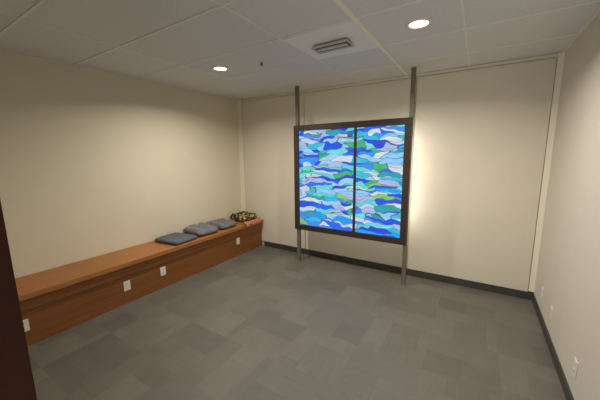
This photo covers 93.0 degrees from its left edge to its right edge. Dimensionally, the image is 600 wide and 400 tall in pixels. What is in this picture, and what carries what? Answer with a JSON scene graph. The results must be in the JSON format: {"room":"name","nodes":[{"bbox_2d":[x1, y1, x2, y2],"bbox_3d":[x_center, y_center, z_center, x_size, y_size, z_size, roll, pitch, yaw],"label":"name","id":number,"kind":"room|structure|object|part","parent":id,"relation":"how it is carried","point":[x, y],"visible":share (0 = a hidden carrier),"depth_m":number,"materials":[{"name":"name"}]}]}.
{"room":"meditation room","nodes":[
{"label":"meditation room","id":0,"kind":"room"},
{"bbox_2d":[0,51,241,278],"bbox_3d":[-2.208,-0.214,3.692,0.100,2.630,4.000,5,11,32],"label":"wall","id":1,"kind":"structure","parent":0,"point":[93,163],"depth_m":3.35,"materials":[{"name":"beige paint"}]},
{"bbox_2d":[27,245,565,399],"bbox_3d":[-0.411,1.339,2.522,4.610,0.100,4.700,5,11,32],"label":"floor","id":2,"kind":"structure","parent":0,"point":[259,323],"depth_m":2.55,"materials":[{"name":"carpet"}]},
{"bbox_2d":[15,219,262,345],"bbox_3d":[-1.890,0.851,3.760,0.524,0.497,3.810,5,11,32],"label":"bench","id":3,"kind":"object","parent":2,"relation":"on","point":[53,301],"visible":0.76,"depth_m":3.15,"materials":[{"name":"brown wood"}]},
{"bbox_2d":[23,319,29,331],"bbox_3d":[-2.433,1.112,2.506,0.009,0.112,0.072,5,11,32],"label":"wall outlet","id":4,"kind":"object","parent":3,"relation":"attached to","point":[25,322],"visible":0.56,"depth_m":2.52,"materials":[{"name":"white plastic"}]},
{"bbox_2d":[123,280,130,291],"bbox_3d":[-1.967,0.976,3.241,0.009,0.112,0.072,5,11,32],"label":"wall outlet","id":5,"kind":"object","parent":3,"relation":"attached to","point":[127,286],"visible":1,"depth_m":3.24,"materials":[{"name":"white plastic"}]},
{"bbox_2d":[160,266,165,275],"bbox_3d":[-1.734,0.903,3.607,0.009,0.112,0.072,5,11,32],"label":"wall outlet","id":6,"kind":"object","parent":3,"relation":"attached to","point":[162,269],"visible":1,"depth_m":3.60,"materials":[{"name":"white plastic"}]},
{"bbox_2d":[155,232,196,244],"bbox_3d":[-1.726,0.533,3.969,0.461,0.058,0.381,4,10,26],"label":"cushion","id":7,"kind":"object","parent":3,"relation":"on","point":[175,238],"visible":1,"depth_m":3.89,"materials":[{"name":"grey fabric"}]},
{"bbox_2d":[183,222,218,235],"bbox_3d":[-1.509,0.439,4.328,0.461,0.122,0.385,5,11,32],"label":"cushion","id":8,"kind":"object","parent":3,"relation":"on","point":[200,229],"visible":1,"depth_m":4.23,"materials":[{"name":"grey fabric"}]},
{"bbox_2d":[206,218,236,228],"bbox_3d":[-1.304,0.378,4.674,0.443,0.126,0.361,5,11,32],"label":"cushion","id":9,"kind":"object","parent":3,"relation":"on","point":[222,223],"visible":0.88,"depth_m":4.58,"materials":[{"name":"grey fabric"}]},
{"bbox_2d":[230,211,256,221],"bbox_3d":[-1.024,0.285,5.138,0.393,0.153,0.376,5,11,32],"label":"fabric bundle","id":10,"kind":"object","parent":3,"relation":"on","point":[243,216],"visible":0.94,"depth_m":5.04,"materials":[{"name":"fabric"}]},
{"bbox_2d":[242,217,262,227],"bbox_3d":[-0.819,0.391,4.961,0.101,0.104,0.440,5,11,32],"label":"blanket","id":11,"kind":"object","parent":3,"relation":"on","point":[257,220],"visible":1,"depth_m":4.94,"materials":[{"name":"fabric"}]},
{"bbox_2d":[294,67,416,285],"bbox_3d":[0.648,-0.279,3.887,1.680,2.626,0.108,5,11,32],"label":"glass screen","id":12,"kind":"object","parent":2,"relation":"on","point":[352,179],"visible":1,"depth_m":3.80,"materials":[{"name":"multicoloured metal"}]},
{"bbox_3d":[-0.038,-1.361,4.128,0.048,0.551,0.045,5,11,32],"label":"post","id":13,"kind":"part","parent":12,"relation":"part of","materials":[{"name":"metal"}]},
{"bbox_3d":[-0.013,0.702,4.466,0.048,0.520,0.045,5,11,32],"label":"post","id":14,"kind":"part","parent":12,"relation":"part of","materials":[{"name":"metal"}]},
{"bbox_3d":[0.360,-0.286,4.051,0.858,1.395,0.010,5,11,32],"label":"glass pane","id":15,"kind":"part","parent":12,"relation":"part of","materials":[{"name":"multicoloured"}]},
{"bbox_3d":[0.636,-0.264,3.898,1.650,1.555,0.090,5,11,32],"label":"frame","id":16,"kind":"part","parent":12,"relation":"part of","materials":[{"name":"brown metal"}]},
{"bbox_3d":[1.006,-0.229,3.653,0.600,1.395,0.010,5,11,32],"label":"glass pane","id":17,"kind":"part","parent":12,"relation":"part of","materials":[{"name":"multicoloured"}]},
{"bbox_3d":[1.332,0.822,3.635,0.048,0.520,0.045,5,11,32],"label":"post","id":18,"kind":"part","parent":12,"relation":"part of","materials":[{"name":"metal"}]},
{"bbox_3d":[1.307,-1.241,3.298,0.048,0.551,0.045,5,11,32],"label":"post","id":19,"kind":"part","parent":12,"relation":"part of","materials":[{"name":"metal"}]},
{"bbox_2d":[0,0,599,99],"bbox_3d":[-0.443,-1.355,2.081,4.610,0.100,4.700,5,11,32],"label":"ceiling","id":20,"kind":"structure","parent":0,"point":[219,31],"depth_m":2.33,"materials":[{"name":"tile"}]},
{"bbox_2d":[212,66,228,70],"bbox_3d":[-0.894,-1.474,3.195,0.180,0.010,0.180,5,11,32],"label":"recessed light","id":21,"kind":"object","parent":20,"relation":"in","point":[217,68],"visible":1,"depth_m":3.19,"materials":[{"name":"white plastic"}]},
{"bbox_2d":[0,0,599,99],"bbox_3d":[-0.271,-1.350,2.361,4.410,0.006,3.852,5,11,32],"label":"grid","id":22,"kind":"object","parent":20,"relation":"attached to","point":[40,2],"depth_m":2.39,"materials":[{"name":"metal"}]},
{"bbox_2d":[283,20,377,59],"bbox_3d":[0.286,-1.358,2.498,0.620,0.046,0.620,5,11,32],"label":"ceiling vent","id":23,"kind":"object","parent":20,"relation":"in","point":[346,37],"visible":0.98,"depth_m":2.42,"materials":[{"name":"metal"}]},
{"bbox_2d":[333,0,408,75],"bbox_3d":[0.341,-1.292,1.972,0.032,0.007,3.832,5,11,32],"label":"trim","id":24,"kind":"structure","parent":20,"relation":"attached to","point":[339,3],"depth_m":2.27,"materials":[{"name":"paint"}]},
{"bbox_2d":[406,18,431,29],"bbox_3d":[0.892,-1.323,2.139,0.180,0.010,0.180,5,11,32],"label":"recessed light","id":25,"kind":"object","parent":20,"relation":"in","point":[419,23],"visible":1,"depth_m":2.13,"materials":[{"name":"white plastic"}]},
{"bbox_2d":[244,57,557,291],"bbox_3d":[0.790,-0.337,4.225,4.610,2.630,0.100,5,11,32],"label":"wall","id":26,"kind":"structure","parent":0,"point":[554,57],"depth_m":3.56,"materials":[{"name":"paint"}]},
{"bbox_2d":[237,100,245,211],"bbox_3d":[-1.070,-0.492,5.304,0.100,2.630,0.020,5,11,32],"label":"trim","id":27,"kind":"structure","parent":26,"relation":"attached to","point":[239,103],"depth_m":5.24,"materials":[{"name":"paint"}]},
{"bbox_2d":[242,93,305,248],"bbox_3d":[-0.473,-0.461,4.930,1.290,2.495,0.022,5,11,32],"label":"wall panel","id":28,"kind":"object","parent":26,"relation":"attached to","point":[268,124],"depth_m":4.92,"materials":[{"name":"paint"}]},
{"bbox_2d":[304,78,416,267],"bbox_3d":[0.773,-0.349,4.161,1.623,2.495,0.022,5,11,32],"label":"wall panel","id":29,"kind":"object","parent":26,"relation":"attached to","point":[390,99],"depth_m":4.06,"materials":[{"name":"paint"}]},
{"bbox_2d":[264,241,533,299],"bbox_3d":[0.996,0.945,4.238,3.880,0.090,0.028,5,11,32],"label":"baseboard","id":30,"kind":"structure","parent":26,"relation":"attached to","point":[527,295],"depth_m":3.85,"materials":[{"name":"rubber"}]},
{"bbox_2d":[241,53,557,101],"bbox_3d":[0.764,-1.607,3.952,4.260,0.035,0.020,5,11,32],"label":"trim","id":31,"kind":"structure","parent":26,"relation":"attached to","point":[556,54],"depth_m":3.48,"materials":[{"name":"paint"}]},
{"bbox_2d":[408,58,556,290],"bbox_3d":[2.026,-0.238,3.388,1.305,2.495,0.022,5,11,32],"label":"wall panel","id":32,"kind":"object","parent":26,"relation":"attached to","point":[480,136],"depth_m":3.32,"materials":[{"name":"paint"}]},
{"bbox_2d":[528,52,564,291],"bbox_3d":[2.607,-0.213,3.025,0.050,2.530,0.020,5,11,32],"label":"trim","id":33,"kind":"structure","parent":26,"relation":"attached to","point":[560,60],"depth_m":3.00,"materials":[{"name":"paint"}]},
{"bbox_2d":[534,12,599,399],"bbox_3d":[1.460,0.169,1.078,0.100,2.630,4.600,5,11,32],"label":"wall","id":34,"kind":"structure","parent":0,"point":[568,268],"depth_m":2.12,"materials":[{"name":"paint"}]},
{"bbox_2d":[549,306,552,320],"bbox_3d":[2.193,0.989,2.488,0.009,0.112,0.072,5,11,32],"label":"wall outlet","id":35,"kind":"object","parent":34,"relation":"attached to","point":[551,308],"visible":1,"depth_m":2.48,"materials":[{"name":"white plastic"}]},
{"bbox_2d":[532,294,573,399],"bbox_3d":[1.618,1.369,1.614,0.012,0.085,3.824,5,11,32],"label":"baseboard","id":36,"kind":"structure","parent":34,"relation":"attached to","point":[565,386],"depth_m":2.28,"materials":[{"name":"rubber"}]},
{"bbox_2d":[572,357,577,378],"bbox_3d":[1.796,1.096,1.861,0.009,0.112,0.072,5,11,32],"label":"wall outlet","id":37,"kind":"object","parent":34,"relation":"attached to","point":[575,363],"visible":1,"depth_m":1.85,"materials":[{"name":"white plastic"}]},
{"bbox_3d":[-1.314,0.232,0.899,4.410,2.630,0.150,5,11,32],"label":"wall","id":38,"kind":"structure","parent":0,"visible":0},
{"bbox_2d":[0,200,36,399],"bbox_3d":[-0.515,0.464,0.442,0.120,2.300,0.165,5,11,32],"label":"door","id":39,"kind":"structure","parent":38,"relation":"in","point":[16,376],"depth_m":0.42,"materials":[{"name":"brown wood"}]}
]}

